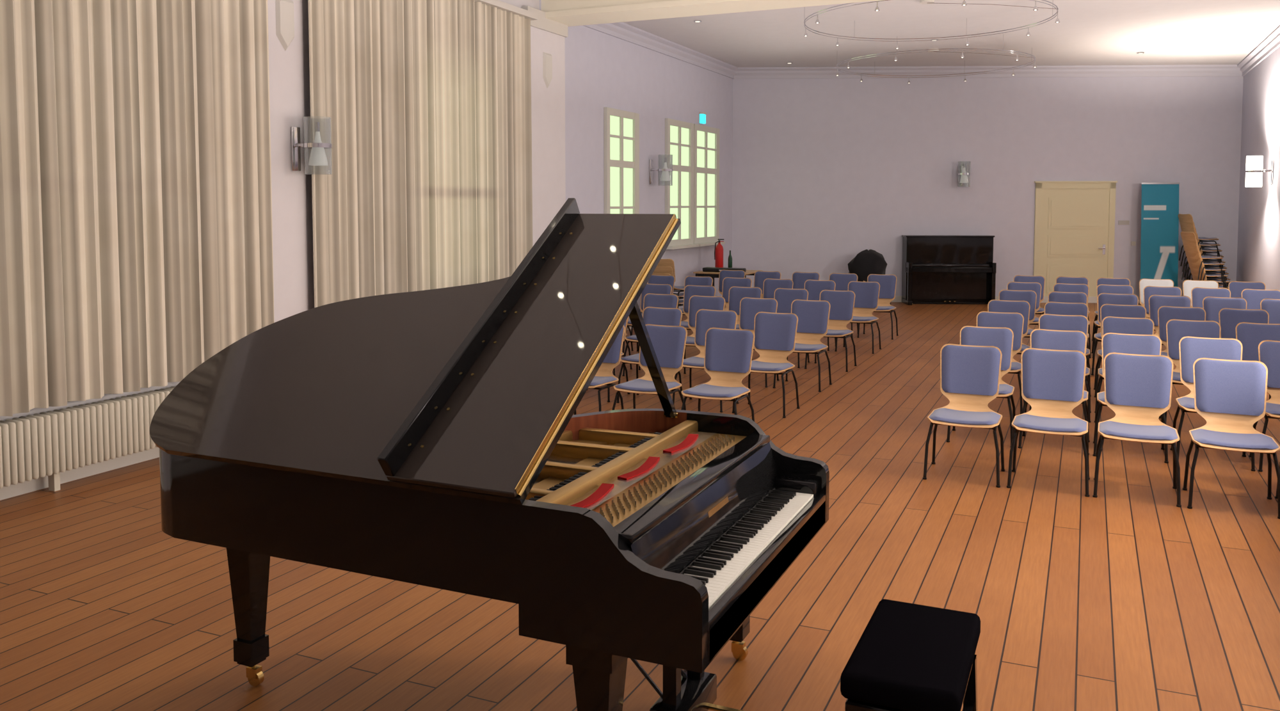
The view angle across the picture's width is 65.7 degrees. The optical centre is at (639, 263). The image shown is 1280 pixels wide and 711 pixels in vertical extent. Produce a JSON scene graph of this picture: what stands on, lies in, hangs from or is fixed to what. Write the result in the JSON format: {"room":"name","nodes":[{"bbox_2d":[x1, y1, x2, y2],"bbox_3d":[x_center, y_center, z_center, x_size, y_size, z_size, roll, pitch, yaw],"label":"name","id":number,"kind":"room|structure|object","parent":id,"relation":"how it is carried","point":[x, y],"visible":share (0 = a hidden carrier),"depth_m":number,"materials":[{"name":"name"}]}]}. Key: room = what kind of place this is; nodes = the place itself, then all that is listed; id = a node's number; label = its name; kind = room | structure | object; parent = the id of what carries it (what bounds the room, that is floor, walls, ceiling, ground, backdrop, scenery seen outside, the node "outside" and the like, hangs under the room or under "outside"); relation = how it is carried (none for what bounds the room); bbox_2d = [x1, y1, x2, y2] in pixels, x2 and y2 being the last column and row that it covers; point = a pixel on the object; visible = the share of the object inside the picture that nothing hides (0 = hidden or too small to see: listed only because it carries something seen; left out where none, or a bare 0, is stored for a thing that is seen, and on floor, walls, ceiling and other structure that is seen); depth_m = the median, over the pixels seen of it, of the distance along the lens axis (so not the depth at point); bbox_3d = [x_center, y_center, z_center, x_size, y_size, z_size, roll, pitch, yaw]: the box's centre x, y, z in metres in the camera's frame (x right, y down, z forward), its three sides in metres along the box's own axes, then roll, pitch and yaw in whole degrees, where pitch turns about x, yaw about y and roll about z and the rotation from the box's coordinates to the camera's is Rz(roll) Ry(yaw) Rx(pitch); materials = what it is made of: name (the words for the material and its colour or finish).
{"room":"recital hall","nodes":[
{"label":"recital hall","id":0,"kind":"room"},
{"bbox_2d":[0,0,732,421],"bbox_3d":[-2.783,-0.937,9.530,0.350,4.500,21.850,2,4,24],"label":"wall","id":1,"kind":"structure","parent":0,"point":[602,70],"depth_m":14.84,"materials":[{"name":"white paint"}]},
{"bbox_2d":[0,295,1139,500],"bbox_3d":[2.208,1.261,9.463,8.909,0.120,24.900,2,4,24],"label":"baseboard","id":2,"kind":"structure","parent":1,"relation":"attached to","point":[11,491],"depth_m":6.89,"materials":[{"name":"white"}]},
{"bbox_2d":[603,106,639,213],"bbox_3d":[-0.215,-1.195,14.585,0.160,2.105,1.210,2,4,24],"label":"window","id":3,"kind":"structure","parent":1,"relation":"in","point":[621,128],"depth_m":14.55,"materials":[{"name":"white"}]},
{"bbox_2d":[649,154,673,185],"bbox_3d":[0.336,-1.464,15.534,0.374,0.480,0.240,2,4,24],"label":"sconce","id":4,"kind":"object","parent":1,"relation":"attached to","point":[665,176],"visible":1,"depth_m":15.48,"materials":[{"name":"silver metal"}]},
{"bbox_2d":[664,118,700,249],"bbox_3d":[0.719,-1.327,16.650,0.160,2.125,1.290,2,4,24],"label":"window","id":5,"kind":"structure","parent":1,"relation":"in","point":[679,135],"depth_m":16.67,"materials":[{"name":"white"}]},
{"bbox_2d":[698,112,706,123],"bbox_3d":[1.115,-2.581,17.567,0.068,0.190,0.200,2,4,24],"label":"exit sign","id":6,"kind":"object","parent":1,"relation":"attached to","point":[702,114],"visible":1,"depth_m":17.50,"materials":[{"name":"teal plastic"}]},
{"bbox_2d":[693,123,725,246],"bbox_3d":[1.238,-1.395,17.796,0.160,2.125,1.370,2,4,24],"label":"window","id":7,"kind":"structure","parent":1,"relation":"in","point":[706,139],"depth_m":17.78,"materials":[{"name":"white"}]},
{"bbox_2d":[267,0,567,322],"bbox_3d":[-2.922,-0.772,8.696,0.090,4.270,9.460,2,4,24],"label":"wall","id":8,"kind":"structure","parent":0,"point":[547,36],"depth_m":8.61,"materials":[{"name":"white paint"}]},
{"bbox_2d":[0,0,274,416],"bbox_3d":[-3.818,-0.868,6.485,0.150,3.616,3.850,2,4,24],"label":"curtain","id":9,"kind":"object","parent":8,"relation":"attached to","point":[136,227],"visible":0.96,"depth_m":6.97,"materials":[{"name":"fabric"}]},
{"bbox_2d":[275,0,294,50],"bbox_3d":[-3.004,-2.016,8.367,0.029,0.430,0.210,2,4,24],"label":"wall ornament","id":10,"kind":"object","parent":8,"relation":"attached to","point":[285,24],"depth_m":8.36,"materials":[{"name":"white paint"}]},
{"bbox_2d":[290,116,332,174],"bbox_3d":[-2.799,-1.004,8.461,0.374,0.480,0.240,2,4,24],"label":"sconce","id":11,"kind":"object","parent":8,"relation":"attached to","point":[317,157],"visible":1,"depth_m":8.42,"materials":[{"name":"silver metal"}]},
{"bbox_2d":[307,0,537,307],"bbox_3d":[-2.085,-1.096,10.315,0.150,3.616,3.830,2,4,24],"label":"curtain","id":12,"kind":"object","parent":8,"relation":"attached to","point":[427,103],"visible":0.79,"depth_m":9.98,"materials":[{"name":"fabric"}]},
{"bbox_2d":[542,51,552,87],"bbox_3d":[-1.169,-2.419,12.414,0.029,0.426,0.227,2,4,24],"label":"wall ornament","id":13,"kind":"object","parent":8,"relation":"attached to","point":[547,58],"depth_m":12.41,"materials":[{"name":"white paint"}]},
{"bbox_2d":[0,302,1279,710],"bbox_3d":[2.173,1.376,9.552,9.821,0.120,25.821,2,4,24],"label":"floor","id":14,"kind":"structure","parent":0,"point":[1126,598],"depth_m":4.81,"materials":[{"name":"brown wood"}]},
{"bbox_2d":[0,385,175,491],"bbox_3d":[-3.843,1.232,6.577,0.150,0.520,2.771,2,4,24],"label":"radiator","id":15,"kind":"object","parent":14,"relation":"on","point":[50,443],"visible":0.66,"depth_m":6.59,"materials":[{"name":"beige metal"}]},
{"bbox_2d":[149,197,829,710],"bbox_3d":[-0.569,0.704,3.769,2.239,1.908,1.527,2,4,24],"label":"grand piano","id":16,"kind":"object","parent":14,"relation":"on","point":[434,438],"visible":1,"depth_m":3.37,"materials":[{"name":"black paint"}]},
{"bbox_2d":[574,325,624,414],"bbox_3d":[-0.426,0.950,8.357,0.504,0.876,0.573,2,4,25],"label":"chair","id":17,"kind":"object","parent":14,"relation":"on","point":[604,376],"visible":0.36,"depth_m":8.44,"materials":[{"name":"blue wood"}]},
{"bbox_2d":[586,318,629,401],"bbox_3d":[-0.406,0.864,9.790,0.504,0.876,0.573,2,4,25],"label":"chair","id":18,"kind":"object","parent":14,"relation":"on","point":[625,324],"visible":0.09,"depth_m":9.84,"materials":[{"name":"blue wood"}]},
{"bbox_2d":[622,283,671,356],"bbox_3d":[0.112,0.707,12.444,0.504,0.876,0.573,2,4,24],"label":"chair","id":19,"kind":"object","parent":14,"relation":"on","point":[649,288],"visible":0.25,"depth_m":12.63,"materials":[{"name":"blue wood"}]},
{"bbox_2d":[612,323,687,410],"bbox_3d":[0.095,0.964,8.106,0.504,0.876,0.573,2,4,25],"label":"chair","id":20,"kind":"object","parent":14,"relation":"on","point":[668,342],"visible":0.7,"depth_m":8.22,"materials":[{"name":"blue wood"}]},
{"bbox_2d":[616,306,683,403],"bbox_3d":[0.115,0.879,9.539,0.504,0.876,0.573,2,4,25],"label":"chair","id":21,"kind":"object","parent":14,"relation":"on","point":[651,315],"visible":0.41,"depth_m":9.69,"materials":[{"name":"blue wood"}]},
{"bbox_2d":[622,293,678,376],"bbox_3d":[0.140,0.791,11.025,0.504,0.876,0.573,1,4,24],"label":"chair","id":22,"kind":"object","parent":14,"relation":"on","point":[653,300],"visible":0.38,"depth_m":11.20,"materials":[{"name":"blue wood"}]},
{"bbox_2d":[631,274,675,335],"bbox_3d":[0.203,0.612,14.036,0.504,0.876,0.573,2,4,25],"label":"chair","id":23,"kind":"object","parent":14,"relation":"on","point":[654,279],"visible":0.23,"depth_m":14.20,"materials":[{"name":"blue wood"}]},
{"bbox_2d":[652,258,684,308],"bbox_3d":[0.436,0.452,14.970,0.506,1.086,0.644,2,4,32],"label":"chairs","id":24,"kind":"object","parent":14,"relation":"on","point":[665,267],"visible":0.24,"depth_m":14.72,"materials":[{"name":"brown wood"}]},
{"bbox_2d":[679,275,712,321],"bbox_3d":[0.727,0.627,13.786,0.504,0.876,0.573,2,4,24],"label":"chair","id":25,"kind":"object","parent":14,"relation":"on","point":[704,281],"visible":0.25,"depth_m":13.97,"materials":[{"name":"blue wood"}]},
{"bbox_2d":[680,284,715,329],"bbox_3d":[0.645,0.721,12.205,0.504,0.876,0.573,2,4,25],"label":"chair","id":26,"kind":"object","parent":14,"relation":"on","point":[690,290],"visible":0.34,"depth_m":12.40,"materials":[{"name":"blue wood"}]},
{"bbox_2d":[683,295,725,373],"bbox_3d":[0.644,0.806,10.771,0.504,0.876,0.573,1,4,24],"label":"chair","id":27,"kind":"object","parent":14,"relation":"on","point":[696,303],"visible":0.37,"depth_m":10.96,"materials":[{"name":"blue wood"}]},
{"bbox_2d":[672,309,738,412],"bbox_3d":[0.630,0.893,9.315,0.504,0.876,0.573,2,4,25],"label":"chair","id":28,"kind":"object","parent":14,"relation":"on","point":[706,319],"visible":0.52,"depth_m":9.49,"materials":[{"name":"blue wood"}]},
{"bbox_2d":[680,327,754,421],"bbox_3d":[0.629,0.978,7.872,0.504,0.876,0.573,2,4,25],"label":"chair","id":29,"kind":"object","parent":14,"relation":"on","point":[728,352],"visible":0.98,"depth_m":8.01,"materials":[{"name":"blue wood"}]},
{"bbox_2d":[693,270,762,286],"bbox_3d":[1.521,0.497,17.093,0.950,0.740,0.900,2,4,24],"label":"side table","id":30,"kind":"object","parent":14,"relation":"on","point":[700,273],"visible":0.34,"depth_m":16.80,"materials":[{"name":"brown wood"}]},
{"bbox_2d":[714,238,724,267],"bbox_3d":[1.385,-0.161,17.325,0.144,0.544,0.144,-1,4,-24],"label":"fire extinguisher","id":31,"kind":"object","parent":30,"relation":"on","point":[719,249],"visible":0.82,"depth_m":17.27,"materials":[{"name":"red metal"}]},
{"bbox_2d":[702,266,746,271],"bbox_3d":[1.428,0.105,16.853,0.720,0.070,0.231,2,4,24],"label":"instrument case","id":32,"kind":"object","parent":30,"relation":"on","point":[707,269],"visible":0.8,"depth_m":16.81,"materials":[{"name":"black"}]},
{"bbox_2d":[727,250,732,267],"bbox_3d":[1.573,-0.060,17.311,0.076,0.345,0.074,2,4,24],"label":"bottle","id":33,"kind":"object","parent":30,"relation":"on","point":[729,260],"visible":0.69,"depth_m":17.29,"materials":[{"name":"green glass"}]},
{"bbox_2d":[718,269,744,295],"bbox_3d":[1.325,0.547,15.138,0.504,0.876,0.573,2,4,24],"label":"chair","id":34,"kind":"object","parent":14,"relation":"on","point":[724,273],"visible":0.2,"depth_m":15.35,"materials":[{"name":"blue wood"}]},
{"bbox_2d":[721,277,751,310],"bbox_3d":[1.250,0.641,13.547,0.504,0.876,0.573,1,4,24],"label":"chair","id":35,"kind":"object","parent":14,"relation":"on","point":[728,282],"visible":0.34,"depth_m":13.75,"materials":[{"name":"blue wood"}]},
{"bbox_2d":[728,286,762,360],"bbox_3d":[1.198,0.734,11.989,0.504,0.876,0.573,1,4,23],"label":"chair","id":36,"kind":"object","parent":14,"relation":"on","point":[736,294],"visible":0.22,"depth_m":12.18,"materials":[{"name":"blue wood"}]},
{"bbox_2d":[739,296,779,387],"bbox_3d":[1.188,0.820,10.539,0.504,0.876,0.573,1,4,24],"label":"chair","id":37,"kind":"object","parent":14,"relation":"on","point":[749,307],"visible":0.35,"depth_m":10.73,"materials":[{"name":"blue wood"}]},
{"bbox_2d":[732,311,799,417],"bbox_3d":[1.169,0.907,9.078,0.504,0.876,0.573,2,4,25],"label":"chair","id":38,"kind":"object","parent":14,"relation":"on","point":[775,333],"visible":0.88,"depth_m":9.21,"materials":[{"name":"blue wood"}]},
{"bbox_2d":[753,270,780,298],"bbox_3d":[1.836,0.562,14.884,0.504,0.876,0.573,2,4,25],"label":"chair","id":39,"kind":"object","parent":14,"relation":"on","point":[760,276],"visible":0.22,"depth_m":15.08,"materials":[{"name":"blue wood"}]},
{"bbox_2d":[762,278,793,298],"bbox_3d":[1.781,0.655,13.314,0.504,0.876,0.573,2,4,25],"label":"chair","id":40,"kind":"object","parent":14,"relation":"on","point":[770,285],"visible":0.2,"depth_m":13.51,"materials":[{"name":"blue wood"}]},
{"bbox_2d":[759,288,809,367],"bbox_3d":[1.722,0.748,11.752,0.504,0.876,0.573,2,4,24],"label":"chair","id":41,"kind":"object","parent":14,"relation":"on","point":[784,297],"visible":0.27,"depth_m":11.94,"materials":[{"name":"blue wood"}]},
{"bbox_2d":[773,299,831,392],"bbox_3d":[1.703,0.834,10.300,0.504,0.876,0.573,2,4,25],"label":"chair","id":42,"kind":"object","parent":14,"relation":"on","point":[813,315],"visible":0.75,"depth_m":10.43,"materials":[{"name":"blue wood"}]},
{"bbox_2d":[791,272,819,288],"bbox_3d":[2.383,0.575,14.661,0.504,0.876,0.573,2,4,25],"label":"chair","id":43,"kind":"object","parent":14,"relation":"on","point":[799,279],"visible":0.25,"depth_m":14.86,"materials":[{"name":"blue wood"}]},
{"bbox_2d":[804,279,835,350],"bbox_3d":[2.314,0.668,13.093,0.504,0.876,0.573,1,4,24],"label":"chair","id":44,"kind":"object","parent":14,"relation":"on","point":[814,288],"visible":0.27,"depth_m":13.28,"materials":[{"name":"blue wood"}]},
{"bbox_2d":[804,289,856,371],"bbox_3d":[2.225,0.763,11.495,0.504,0.876,0.573,2,4,25],"label":"chair","id":45,"kind":"object","parent":14,"relation":"on","point":[841,303],"visible":0.69,"depth_m":11.62,"materials":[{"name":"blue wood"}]},
{"bbox_2d":[828,272,858,337],"bbox_3d":[2.898,0.590,14.406,0.504,0.876,0.573,1,4,24],"label":"chair","id":46,"kind":"object","parent":14,"relation":"on","point":[841,280],"visible":0.28,"depth_m":14.58,"materials":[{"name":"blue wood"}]},
{"bbox_2d":[834,280,881,353],"bbox_3d":[2.841,0.683,12.850,0.504,0.876,0.573,2,4,25],"label":"chair","id":47,"kind":"object","parent":14,"relation":"on","point":[866,293],"visible":0.73,"depth_m":12.98,"materials":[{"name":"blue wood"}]},
{"bbox_2d":[847,248,890,304],"bbox_3d":[4.260,0.267,18.330,0.753,1.055,0.744,0,3,-8],"label":"plant","id":48,"kind":"object","parent":14,"relation":"on","point":[866,262],"visible":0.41,"depth_m":18.39,"materials":[{"name":"black"}]},
{"bbox_2d":[856,273,898,339],"bbox_3d":[3.412,0.604,14.175,0.504,0.876,0.573,1,4,23],"label":"chair","id":49,"kind":"object","parent":14,"relation":"on","point":[888,283],"visible":0.77,"depth_m":14.30,"materials":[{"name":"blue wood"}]},
{"bbox_2d":[840,599,980,710],"bbox_3d":[0.857,1.436,3.105,0.337,0.525,0.620,2,4,24],"label":"piano bench","id":50,"kind":"object","parent":14,"relation":"on","point":[908,656],"visible":1,"depth_m":2.97,"materials":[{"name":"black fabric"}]},
{"bbox_2d":[901,234,996,305],"bbox_3d":[5.854,0.114,18.829,1.650,1.300,0.600,0,3,2],"label":"upright piano","id":51,"kind":"object","parent":14,"relation":"on","point":[937,269],"visible":0.85,"depth_m":18.74,"materials":[{"name":"black paint"}]},
{"bbox_2d":[922,343,1004,487],"bbox_3d":[2.276,1.035,6.921,0.504,0.876,0.573,2,4,24],"label":"chair","id":52,"kind":"object","parent":14,"relation":"on","point":[969,375],"visible":1,"depth_m":7.05,"materials":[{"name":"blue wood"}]},
{"bbox_2d":[946,325,1015,447],"bbox_3d":[2.766,0.971,7.992,0.504,0.876,0.573,1,4,23],"label":"chair","id":53,"kind":"object","parent":14,"relation":"on","point":[1001,338],"visible":0.47,"depth_m":8.11,"materials":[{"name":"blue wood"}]},
{"bbox_2d":[976,311,1024,414],"bbox_3d":[3.280,0.904,9.120,0.504,0.876,0.573,2,4,25],"label":"chair","id":54,"kind":"object","parent":14,"relation":"on","point":[1014,321],"visible":0.31,"depth_m":9.24,"materials":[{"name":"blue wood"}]},
{"bbox_2d":[987,299,1030,354],"bbox_3d":[3.789,0.836,10.274,0.504,0.876,0.573,2,4,25],"label":"chair","id":55,"kind":"object","parent":14,"relation":"on","point":[1023,307],"visible":0.29,"depth_m":10.43,"materials":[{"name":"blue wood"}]},
{"bbox_2d":[999,289,1036,337],"bbox_3d":[4.367,0.761,11.525,0.504,0.876,0.573,1,4,24],"label":"chair","id":56,"kind":"object","parent":14,"relation":"on","point":[1030,296],"visible":0.33,"depth_m":11.68,"materials":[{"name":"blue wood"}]},
{"bbox_2d":[1006,281,1041,327],"bbox_3d":[4.914,0.689,12.741,0.504,0.876,0.573,1,4,24],"label":"chair","id":57,"kind":"object","parent":14,"relation":"on","point":[1036,287],"visible":0.29,"depth_m":12.89,"materials":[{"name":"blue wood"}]},
{"bbox_2d":[1013,275,1045,314],"bbox_3d":[5.452,0.618,13.941,0.504,0.876,0.573,1,4,23],"label":"chair","id":58,"kind":"object","parent":14,"relation":"on","point":[1040,280],"visible":0.3,"depth_m":14.09,"materials":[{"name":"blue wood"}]},
{"bbox_2d":[1006,348,1089,497],"bbox_3d":[2.778,1.047,6.712,0.504,0.876,0.573,2,4,25],"label":"chair","id":59,"kind":"object","parent":14,"relation":"on","point":[1053,381],"visible":1,"depth_m":6.84,"materials":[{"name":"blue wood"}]},
{"bbox_2d":[1017,328,1089,455],"bbox_3d":[3.265,0.983,7.788,0.504,0.876,0.573,2,4,25],"label":"chair","id":60,"kind":"object","parent":14,"relation":"on","point":[1040,338],"visible":0.3,"depth_m":7.95,"materials":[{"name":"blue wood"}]},
{"bbox_2d":[1029,313,1091,422],"bbox_3d":[3.780,0.917,8.896,0.504,0.876,0.573,2,4,25],"label":"chair","id":61,"kind":"object","parent":14,"relation":"on","point":[1053,322],"visible":0.34,"depth_m":9.06,"materials":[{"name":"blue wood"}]},
{"bbox_2d":[1044,301,1091,396],"bbox_3d":[4.305,0.849,10.053,0.504,0.876,0.573,2,4,24],"label":"chair","id":62,"kind":"object","parent":14,"relation":"on","point":[1051,307],"visible":0.29,"depth_m":10.23,"materials":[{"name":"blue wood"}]},
{"bbox_2d":[1048,291,1089,360],"bbox_3d":[4.850,0.776,11.280,0.504,0.876,0.573,2,4,24],"label":"chair","id":63,"kind":"object","parent":14,"relation":"on","point":[1054,296],"visible":0.3,"depth_m":11.47,"materials":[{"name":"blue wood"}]},
{"bbox_2d":[1053,282,1091,358],"bbox_3d":[5.413,0.704,12.490,0.504,0.876,0.573,2,4,24],"label":"chair","id":64,"kind":"object","parent":14,"relation":"on","point":[1058,287],"visible":0.22,"depth_m":12.66,"materials":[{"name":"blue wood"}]},
{"bbox_2d":[1056,276,1089,344],"bbox_3d":[5.960,0.631,13.710,0.504,0.876,0.573,2,4,24],"label":"chair","id":65,"kind":"object","parent":14,"relation":"on","point":[1061,280],"visible":0.22,"depth_m":13.89,"materials":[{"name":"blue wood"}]},
{"bbox_2d":[1091,277,1130,340],"bbox_3d":[6.430,0.645,13.478,0.504,0.876,0.573,1,4,23],"label":"chair","id":66,"kind":"object","parent":14,"relation":"on","point":[1106,281],"visible":0.29,"depth_m":13.67,"materials":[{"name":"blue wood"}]},
{"bbox_2d":[1091,284,1133,355],"bbox_3d":[5.890,0.715,12.301,0.504,0.876,0.573,1,4,23],"label":"chair","id":67,"kind":"object","parent":14,"relation":"on","point":[1102,288],"visible":0.24,"depth_m":12.49,"materials":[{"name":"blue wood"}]},
{"bbox_2d":[1091,293,1138,375],"bbox_3d":[5.325,0.788,11.070,0.504,0.876,0.573,2,4,25],"label":"chair","id":68,"kind":"object","parent":14,"relation":"on","point":[1103,298],"visible":0.34,"depth_m":11.24,"materials":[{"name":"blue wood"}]},
{"bbox_2d":[1093,304,1146,397],"bbox_3d":[4.781,0.863,9.819,0.504,0.876,0.573,2,4,24],"label":"chair","id":69,"kind":"object","parent":14,"relation":"on","point":[1106,310],"visible":0.41,"depth_m":10.00,"materials":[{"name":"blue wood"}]},
{"bbox_2d":[1094,316,1159,422],"bbox_3d":[4.267,0.930,8.687,0.504,0.876,0.573,2,4,25],"label":"chair","id":70,"kind":"object","parent":14,"relation":"on","point":[1110,324],"visible":0.3,"depth_m":8.87,"materials":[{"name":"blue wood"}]},
{"bbox_2d":[1092,332,1168,463],"bbox_3d":[3.733,0.998,7.544,0.504,0.876,0.573,2,4,25],"label":"chair","id":71,"kind":"object","parent":14,"relation":"on","point":[1111,342],"visible":0.41,"depth_m":7.71,"materials":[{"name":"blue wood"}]},
{"bbox_2d":[1092,352,1181,507],"bbox_3d":[3.256,1.060,6.495,0.504,0.876,0.573,2,4,25],"label":"chair","id":72,"kind":"object","parent":14,"relation":"on","point":[1138,388],"visible":1,"depth_m":6.62,"materials":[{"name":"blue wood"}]},
{"bbox_2d":[1139,278,1173,318],"bbox_3d":[6.925,0.656,13.291,0.504,0.876,0.573,1,4,24],"label":"chair","id":73,"kind":"object","parent":14,"relation":"on","point":[1144,282],"visible":0.23,"depth_m":13.50,"materials":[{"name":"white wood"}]},
{"bbox_2d":[1138,182,1179,304],"bbox_3d":[9.714,-0.366,18.511,0.700,2.295,0.300,0,3,8],"label":"roll-up banner","id":74,"kind":"object","parent":14,"relation":"on","point":[1160,201],"visible":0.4,"depth_m":18.55,"materials":[{"name":"teal plastic"}]},
{"bbox_2d":[1143,286,1181,330],"bbox_3d":[6.353,0.729,12.062,0.504,0.876,0.573,2,4,25],"label":"chair","id":75,"kind":"object","parent":14,"relation":"on","point":[1148,291],"visible":0.31,"depth_m":12.27,"materials":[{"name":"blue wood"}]},
{"bbox_2d":[1148,295,1191,344],"bbox_3d":[5.798,0.802,10.839,0.504,0.876,0.573,1,4,24],"label":"chair","id":76,"kind":"object","parent":14,"relation":"on","point":[1155,301],"visible":0.24,"depth_m":11.04,"materials":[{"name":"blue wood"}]},
{"bbox_2d":[1157,305,1205,356],"bbox_3d":[5.258,0.875,9.616,0.504,0.876,0.573,2,4,24],"label":"chair","id":77,"kind":"object","parent":14,"relation":"on","point":[1165,313],"visible":0.28,"depth_m":9.82,"materials":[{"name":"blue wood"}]},
{"bbox_2d":[1159,319,1221,421],"bbox_3d":[4.737,0.943,8.468,0.504,0.876,0.573,1,4,23],"label":"chair","id":78,"kind":"object","parent":14,"relation":"on","point":[1176,329],"visible":0.35,"depth_m":8.66,"materials":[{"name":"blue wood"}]},
{"bbox_2d":[1182,279,1218,307],"bbox_3d":[7.388,0.670,13.061,0.504,0.876,0.573,2,4,25],"label":"chair","id":79,"kind":"object","parent":14,"relation":"on","point":[1188,285],"visible":0.21,"depth_m":13.27,"materials":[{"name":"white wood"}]},
{"bbox_2d":[1178,213,1230,289],"bbox_3d":[10.293,-0.046,18.039,1.151,1.716,1.091,0,3,-3],"label":"chairs","id":80,"kind":"object","parent":14,"relation":"on","point":[1201,266],"visible":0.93,"depth_m":17.83,"materials":[{"name":"brown wood"}]},
{"bbox_2d":[1191,287,1230,307],"bbox_3d":[6.838,0.742,11.856,0.504,0.876,0.573,2,4,24],"label":"chair","id":81,"kind":"object","parent":14,"relation":"on","point":[1198,294],"visible":0.3,"depth_m":12.06,"materials":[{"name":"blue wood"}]},
{"bbox_2d":[1169,336,1255,471],"bbox_3d":[4.227,1.011,7.324,0.504,0.876,0.573,2,4,24],"label":"chair","id":82,"kind":"object","parent":14,"relation":"on","point":[1191,349],"visible":0.55,"depth_m":7.51,"materials":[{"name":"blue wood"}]},
{"bbox_2d":[1202,296,1247,323],"bbox_3d":[6.280,0.815,10.630,0.504,0.876,0.573,2,4,25],"label":"chair","id":83,"kind":"object","parent":14,"relation":"on","point":[1212,306],"visible":0.22,"depth_m":10.83,"materials":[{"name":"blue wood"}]},
{"bbox_2d":[1182,357,1279,519],"bbox_3d":[3.736,1.074,6.260,0.504,0.876,0.573,2,4,25],"label":"chair","id":84,"kind":"object","parent":14,"relation":"on","point":[1231,395],"visible":1,"depth_m":6.39,"materials":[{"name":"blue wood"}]},
{"bbox_2d":[1218,307,1271,399],"bbox_3d":[5.747,0.887,9.411,0.504,0.876,0.573,2,4,24],"label":"chair","id":85,"kind":"object","parent":14,"relation":"on","point":[1229,318],"visible":0.21,"depth_m":9.61,"materials":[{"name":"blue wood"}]},
{"bbox_2d":[1228,280,1265,297],"bbox_3d":[7.866,0.684,12.831,0.504,0.876,0.573,2,4,25],"label":"chair","id":86,"kind":"object","parent":14,"relation":"on","point":[1236,288],"visible":0.2,"depth_m":13.04,"materials":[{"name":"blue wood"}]},
{"bbox_2d":[1235,321,1279,360],"bbox_3d":[5.215,0.956,8.242,0.504,0.876,0.573,1,4,23],"label":"chair","id":87,"kind":"object","parent":14,"relation":"on","point":[1250,335],"visible":0.34,"depth_m":8.44,"materials":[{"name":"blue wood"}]},
{"bbox_2d":[1241,288,1279,309],"bbox_3d":[7.309,0.755,11.623,0.504,0.876,0.573,2,4,24],"label":"chair","id":88,"kind":"object","parent":14,"relation":"on","point":[1253,297],"visible":0.22,"depth_m":11.82,"materials":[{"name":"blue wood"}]},
{"bbox_2d":[1248,339,1279,471],"bbox_3d":[4.705,1.023,7.117,0.504,0.876,0.573,2,4,24],"label":"chair","id":89,"kind":"object","parent":14,"relation":"on","point":[1268,351],"visible":0.73,"depth_m":7.32,"materials":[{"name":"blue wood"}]},
{"bbox_2d":[1260,298,1279,323],"bbox_3d":[6.772,0.828,10.400,0.504,0.876,0.573,2,4,24],"label":"chair","id":90,"kind":"object","parent":14,"relation":"on","point":[1272,306],"visible":0.25,"depth_m":10.62,"materials":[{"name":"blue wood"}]},
{"bbox_2d":[541,0,881,26],"bbox_3d":[2.934,-3.118,10.826,8.900,0.300,0.650,2,4,24],"label":"ceiling beam","id":91,"kind":"structure","parent":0,"point":[569,13],"depth_m":11.95,"materials":[{"name":"white paint"}]},
{"bbox_2d":[622,0,1279,67],"bbox_3d":[2.173,-3.236,9.278,9.821,0.120,25.821,2,4,24],"label":"ceiling","id":92,"kind":"structure","parent":0,"point":[1088,32],"depth_m":15.09,"materials":[{"name":"paint"}]},
{"bbox_2d":[803,0,1059,48],"bbox_3d":[3.676,-3.191,12.711,3.142,0.375,3.112,2,4,24],"label":"track rail","id":93,"kind":"object","parent":92,"relation":"attached to","point":[923,2],"visible":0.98,"depth_m":12.88,"materials":[{"name":"silver metal"}]},
{"bbox_2d":[835,34,1036,83],"bbox_3d":[4.949,-3.430,16.738,3.242,0.375,3.212,2,4,24],"label":"track rail","id":94,"kind":"object","parent":92,"relation":"attached to","point":[929,50],"visible":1,"depth_m":16.30,"materials":[{"name":"silver metal"}]},
{"bbox_2d":[732,76,1243,296],"bbox_3d":[6.594,-1.511,19.199,10.200,4.500,0.350,0,3,2],"label":"wall","id":95,"kind":"structure","parent":0,"point":[827,171],"depth_m":19.02,"materials":[{"name":"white paint"}]},
{"bbox_2d":[583,22,1279,78],"bbox_3d":[5.230,-3.466,15.839,9.149,0.200,10.500,2,4,24],"label":"crown molding","id":96,"kind":"structure","parent":95,"relation":"attached to","point":[622,31],"depth_m":18.74,"materials":[{"name":"white paint"}]},
{"bbox_2d":[957,161,970,186],"bbox_3d":[6.144,-1.700,18.843,0.240,0.480,0.376,0,3,6],"label":"sconce","id":97,"kind":"object","parent":95,"relation":"attached to","point":[962,178],"visible":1,"depth_m":18.75,"materials":[{"name":"silver metal"}]},
{"bbox_2d":[1032,181,1117,296],"bbox_3d":[8.314,-0.411,18.982,1.540,2.330,0.075,0,3,2],"label":"door","id":98,"kind":"structure","parent":95,"relation":"in","point":[1074,221],"depth_m":18.98,"materials":[{"name":"beige paint"}]},
{"bbox_2d":[1118,220,1135,245],"bbox_3d":[9.311,-0.586,18.963,0.313,0.480,0.134,2,4,24],"label":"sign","id":99,"kind":"object","parent":95,"relation":"attached to","point":[1133,243],"depth_m":18.95,"materials":[{"name":"white plastic"}]},
{"bbox_2d":[1236,46,1279,290],"bbox_3d":[6.429,-0.814,7.458,0.350,4.500,25.650,2,4,24],"label":"wall","id":100,"kind":"structure","parent":0,"point":[1258,246],"depth_m":16.44,"materials":[{"name":"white paint"}]},
{"bbox_2d":[1245,155,1274,186],"bbox_3d":[9.668,-1.441,15.490,0.374,0.480,0.240,2,4,24],"label":"sconce","id":101,"kind":"object","parent":100,"relation":"attached to","point":[1254,171],"visible":1,"depth_m":15.43,"materials":[{"name":"white glass"}]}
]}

